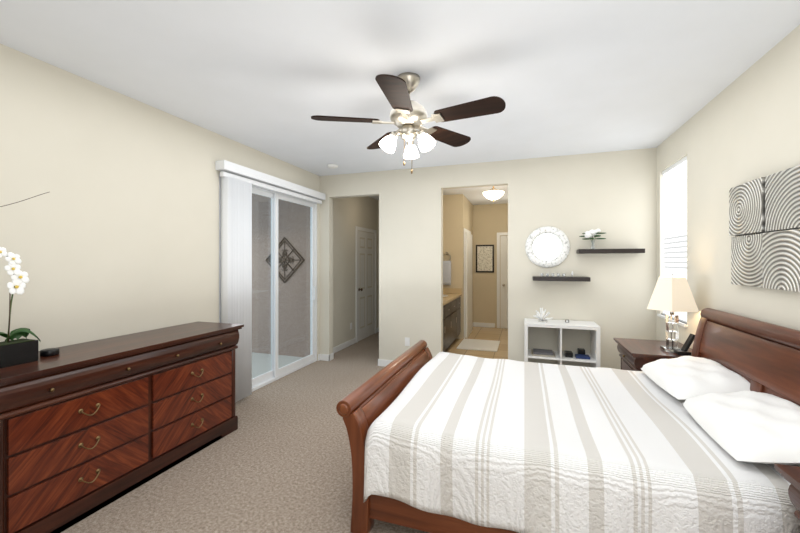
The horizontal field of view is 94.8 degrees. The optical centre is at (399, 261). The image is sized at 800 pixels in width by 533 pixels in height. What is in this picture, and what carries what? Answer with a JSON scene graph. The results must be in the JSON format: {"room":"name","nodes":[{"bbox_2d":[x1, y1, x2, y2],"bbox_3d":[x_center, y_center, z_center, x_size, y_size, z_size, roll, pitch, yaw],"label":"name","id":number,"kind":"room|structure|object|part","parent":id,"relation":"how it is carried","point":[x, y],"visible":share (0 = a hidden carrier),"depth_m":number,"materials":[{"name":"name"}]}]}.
{"room":"bedroom","nodes":[
{"label":"bedroom","id":0,"kind":"room"},
{"bbox_2d":[0,44,377,391],"bbox_3d":[-1.725,0.103,4.094,0.126,2.740,7.790,0,0,19],"label":"wall","id":1,"kind":"structure","parent":0,"point":[115,231],"depth_m":2.79,"materials":[{"name":"paint"}]},
{"bbox_3d":[-1.556,0.293,4.570,0.111,2.360,1.860,0,0,19],"label":"sliding door frame","id":2,"kind":"part","parent":1,"relation":"part of","materials":[{"name":"white plastic"}]},
{"bbox_2d":[215,160,324,402],"bbox_3d":[-1.459,0.224,4.518,0.112,2.427,1.926,0,0,19],"label":"vertical blind","id":3,"kind":"object","parent":1,"relation":"attached to","point":[238,181],"visible":0.88,"depth_m":3.82,"materials":[{"name":"white plastic"}]},
{"bbox_2d":[323,338,355,358],"bbox_3d":[-0.975,1.425,6.113,0.013,0.095,1.103,0,0,19],"label":"baseboard","id":4,"kind":"structure","parent":1,"relation":"attached to","point":[352,341],"depth_m":6.10,"materials":[{"name":"white wood"}]},
{"bbox_2d":[356,226,376,342],"bbox_3d":[-0.634,0.420,7.082,0.110,2.105,0.960,0,0,19],"label":"hall door","id":5,"kind":"structure","parent":1,"relation":"in","point":[366,331],"depth_m":7.05,"materials":[{"name":"white wood"}]},
{"bbox_2d":[61,332,428,532],"bbox_3d":[0.358,1.523,3.389,4.525,0.100,7.790,0,0,19],"label":"floor","id":6,"kind":"structure","parent":0,"point":[279,460],"depth_m":2.53,"materials":[{"name":"beige carpet"}]},
{"bbox_2d":[0,321,243,532],"bbox_3d":[-1.880,1.015,2.549,0.522,0.916,1.623,0,0,19],"label":"dresser","id":7,"kind":"object","parent":6,"relation":"on","point":[89,428],"visible":1,"depth_m":2.22,"materials":[{"name":"brown wood"}]},
{"bbox_2d":[0,192,48,367],"bbox_3d":[-2.127,0.074,1.958,0.170,0.964,0.427,0,0,19],"label":"orchid plant","id":8,"kind":"object","parent":7,"relation":"on","point":[17,351],"visible":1,"depth_m":1.99,"materials":[{"name":"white plant"}]},
{"bbox_2d":[40,348,59,356],"bbox_3d":[-2.079,0.539,2.181,0.086,0.033,0.086,0,0,19],"label":"speaker","id":9,"kind":"object","parent":7,"relation":"on","point":[49,352],"visible":1,"depth_m":2.16},
{"bbox_2d":[524,318,599,367],"bbox_3d":[1.839,1.088,4.235,0.770,0.770,0.388,0,0,19],"label":"cubby shelf","id":10,"kind":"object","parent":6,"relation":"on","point":[592,357],"visible":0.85,"depth_m":4.15,"materials":[{"name":"white wood"}]},
{"bbox_2d":[533,308,552,321],"bbox_3d":[1.666,0.622,4.279,0.216,0.161,0.080,0,0,19],"label":"decor","id":11,"kind":"object","parent":10,"relation":"on","point":[541,316],"visible":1,"depth_m":4.27,"materials":[{"name":"white ceramic"}]},
{"bbox_2d":[336,308,799,532],"bbox_3d":[1.029,0.917,2.406,2.364,1.117,1.711,0,0,19],"label":"bed","id":12,"kind":"object","parent":6,"relation":"on","point":[704,437],"visible":1,"depth_m":1.85,"materials":[{"name":"white fabric"}]},
{"bbox_2d":[614,338,691,370],"bbox_3d":[2.252,1.113,3.228,0.534,0.720,0.648,0,0,19],"label":"nightstand","id":13,"kind":"object","parent":6,"relation":"on","point":[636,354],"visible":0.29,"depth_m":3.17,"materials":[{"name":"brown wood"}]},
{"bbox_2d":[647,274,698,351],"bbox_3d":[2.294,0.428,3.098,0.391,0.647,0.380,0,0,19],"label":"table lamp","id":14,"kind":"object","parent":13,"relation":"on","point":[672,295],"visible":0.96,"depth_m":3.02,"materials":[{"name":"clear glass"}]},
{"bbox_2d":[674,333,694,355],"bbox_3d":[2.305,0.669,2.966,0.136,0.166,0.100,0,0,19],"label":"cordless phone","id":15,"kind":"object","parent":13,"relation":"on","point":[683,350],"visible":0.94,"depth_m":2.94,"materials":[{"name":"black plastic"}]},
{"bbox_2d":[774,463,799,519],"bbox_3d":[1.520,1.113,0.985,0.484,0.720,0.648,0,0,19],"label":"nightstand","id":16,"kind":"object","parent":6,"relation":"on","point":[790,474],"visible":1,"depth_m":1.31,"materials":[{"name":"brown wood"}]},
{"bbox_2d":[252,193,309,356],"bbox_3d":[-3.134,-0.067,6.354,3.991,3.320,0.170,0,0,19],"label":"wall","id":17,"kind":"structure","parent":0,"point":[298,273],"depth_m":5.83,"materials":[{"name":"beige paint"}]},
{"bbox_2d":[265,237,303,282],"bbox_3d":[-1.825,-0.017,5.809,0.724,0.724,0.027,0,0,19],"label":"art","id":18,"kind":"object","parent":17,"relation":"attached to","point":[284,264],"depth_m":5.80,"materials":[{"name":"brown metal"}]},
{"bbox_2d":[378,200,378,326],"bbox_3d":[-0.001,0.103,7.559,0.930,2.740,0.120,0,0,19],"label":"wall","id":19,"kind":"structure","parent":0,"point":[378,263],"depth_m":7.63,"materials":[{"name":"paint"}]},
{"bbox_2d":[0,0,799,204],"bbox_3d":[0.567,-1.327,4.005,4.525,0.120,9.090,0,0,19],"label":"ceiling","id":20,"kind":"structure","parent":0,"point":[558,77],"depth_m":2.34,"materials":[{"name":"paint"}]},
{"bbox_2d":[327,164,337,168],"bbox_3d":[-0.886,-1.248,4.839,0.136,0.035,0.136,0,0,19],"label":"smoke detector","id":21,"kind":"object","parent":20,"relation":"attached to","point":[332,166],"visible":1,"depth_m":4.79,"materials":[{"name":"white plastic"}]},
{"bbox_2d":[311,72,505,173],"bbox_3d":[0.072,-0.931,2.510,1.255,0.669,1.250,0,0,19],"label":"fan","id":22,"kind":"object","parent":20,"relation":"hanging from","point":[408,116],"visible":1,"depth_m":2.45,"materials":[{"name":"brown wood"}]},
{"bbox_2d":[483,186,503,201],"bbox_3d":[1.471,-1.101,5.784,0.330,0.329,0.330,0,0,19],"label":"light","id":23,"kind":"object","parent":20,"relation":"hanging from","point":[493,195],"visible":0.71,"depth_m":5.69,"materials":[{"name":"white glass"}]},
{"bbox_2d":[443,194,507,338],"bbox_3d":[1.587,0.103,6.561,2.678,2.740,3.593,0,0,19],"label":"wall","id":24,"kind":"structure","parent":0,"point":[468,226],"depth_m":8.08,"materials":[{"name":"paint"}]},
{"bbox_2d":[443,252,450,284],"bbox_3d":[0.891,0.139,7.002,0.175,0.628,0.070,0,0,19],"label":"towel","id":25,"kind":"object","parent":24,"relation":"attached to","point":[446,272],"visible":0.92,"depth_m":6.97,"materials":[{"name":"white fabric"}]},
{"bbox_2d":[443,288,461,291],"bbox_3d":[0.835,0.563,7.033,0.686,0.100,0.020,0,0,19],"label":"backsplash","id":26,"kind":"structure","parent":24,"relation":"attached to","point":[444,289],"depth_m":6.97,"materials":[{"name":"beige stone"}]},
{"bbox_2d":[474,322,494,327],"bbox_3d":[1.875,1.425,8.227,0.480,0.095,0.013,0,0,19],"label":"baseboard","id":27,"kind":"structure","parent":24,"relation":"attached to","point":[476,324],"depth_m":8.22,"materials":[{"name":"white wood"}]},
{"bbox_2d":[476,245,493,272],"bbox_3d":[1.896,-0.057,8.210,0.400,0.620,0.026,0,0,19],"label":"picture","id":28,"kind":"object","parent":24,"relation":"attached to","point":[484,258],"visible":0.94,"depth_m":8.20,"materials":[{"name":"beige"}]},
{"bbox_2d":[445,326,507,358],"bbox_3d":[1.606,1.523,6.523,2.618,0.100,3.653,0,0,19],"label":"floor","id":29,"kind":"structure","parent":0,"point":[491,333],"depth_m":6.66,"materials":[{"name":"beige tile"}]},
{"bbox_2d":[443,296,460,351],"bbox_3d":[0.522,1.063,6.103,0.690,0.820,1.983,0,0,19],"label":"bathroom vanity","id":30,"kind":"object","parent":29,"relation":"on","point":[451,314],"depth_m":6.05,"materials":[{"name":"brown wood"}]},
{"bbox_2d":[443,292,461,303],"bbox_3d":[0.520,0.633,6.101,0.686,0.040,1.988,0,0,19],"label":"countertop","id":31,"kind":"structure","parent":30,"relation":"on","point":[446,295],"depth_m":6.57,"materials":[{"name":"beige stone"}]},
{"bbox_2d":[457,338,499,351],"bbox_3d":[1.389,1.464,6.445,0.660,0.017,0.800,0,0,19],"label":"bath mat","id":32,"kind":"object","parent":29,"relation":"on","point":[480,345],"visible":1,"depth_m":6.34,"materials":[{"name":"white fabric"}]},
{"bbox_2d":[320,148,655,368],"bbox_3d":[0.909,0.103,4.830,4.405,2.740,0.120,0,0,19],"label":"wall","id":33,"kind":"structure","parent":0,"point":[610,195],"depth_m":4.52,"materials":[{"name":"paint"}]},
{"bbox_2d":[379,359,392,366],"bbox_3d":[0.134,1.425,5.024,0.892,0.095,0.016,0,0,19],"label":"baseboard","id":34,"kind":"structure","parent":33,"relation":"attached to","point":[384,363],"depth_m":5.13,"materials":[{"name":"white wood"}]},
{"bbox_2d":[405,337,409,345],"bbox_3d":[0.100,1.103,5.038,0.070,0.115,0.006,0,0,19],"label":"electrical outlet plate","id":35,"kind":"object","parent":33,"relation":"attached to","point":[407,341],"depth_m":5.03,"materials":[{"name":"white plastic"}]},
{"bbox_2d":[525,226,569,267],"bbox_3d":[1.782,-0.173,4.451,0.504,0.504,0.034,0,0,19],"label":"round mirror","id":36,"kind":"object","parent":33,"relation":"attached to","point":[547,246],"visible":1,"depth_m":4.45,"materials":[{"name":"tile"}]},
{"bbox_2d":[533,276,589,281],"bbox_3d":[1.886,0.206,4.327,0.610,0.048,0.202,0,0,19],"label":"shelf","id":37,"kind":"object","parent":33,"relation":"attached to","point":[557,278],"visible":0.98,"depth_m":4.24,"materials":[{"name":"black wood"}]},
{"bbox_2d":[541,271,572,276],"bbox_3d":[1.851,0.148,4.343,0.359,0.065,0.036,0,0,19],"label":"glasses","id":38,"kind":"object","parent":37,"relation":"on","point":[558,274],"visible":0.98,"depth_m":4.33,"materials":[{"name":"clear glass"}]},
{"bbox_2d":[576,249,644,253],"bbox_3d":[2.369,-0.113,4.163,0.650,0.048,0.202,0,0,19],"label":"shelf","id":39,"kind":"object","parent":33,"relation":"attached to","point":[593,251],"visible":1,"depth_m":4.08,"materials":[{"name":"black wood"}]},
{"bbox_2d":[579,229,605,248],"bbox_3d":[2.212,-0.256,4.222,0.281,0.236,0.148,0,0,19],"label":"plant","id":40,"kind":"object","parent":39,"relation":"on","point":[591,234],"visible":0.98,"depth_m":4.19,"materials":[{"name":"white plant"}]},
{"bbox_2d":[656,25,799,348],"bbox_3d":[2.058,0.103,1.540,0.120,2.740,5.377,0,0,19],"label":"wall","id":41,"kind":"structure","parent":0,"point":[744,127],"depth_m":2.64,"materials":[{"name":"paint"}]},
{"bbox_2d":[657,156,687,327],"bbox_3d":[2.751,-0.187,3.650,0.120,1.570,0.738,0,0,19],"label":"window","id":42,"kind":"structure","parent":41,"relation":"in","point":[675,219],"depth_m":3.65,"materials":[{"name":"grey"}]},
{"bbox_2d":[729,165,799,291],"bbox_3d":[2.124,-0.172,2.010,0.048,0.662,1.122,0,0,19],"label":"art panel","id":43,"kind":"object","parent":41,"relation":"attached to","point":[764,221],"visible":1,"depth_m":2.15,"materials":[{"name":"silver plastic"}]},
{"label":"outside","id":44,"kind":"structure","parent":0,"visible":0},
{"bbox_2d":[252,352,302,377],"bbox_3d":[-3.859,1.543,4.209,3.991,0.100,4.500,0,0,19],"label":"floor","id":45,"kind":"structure","parent":44,"point":[264,362],"depth_m":5.47,"materials":[{"name":"concrete"}]}
]}

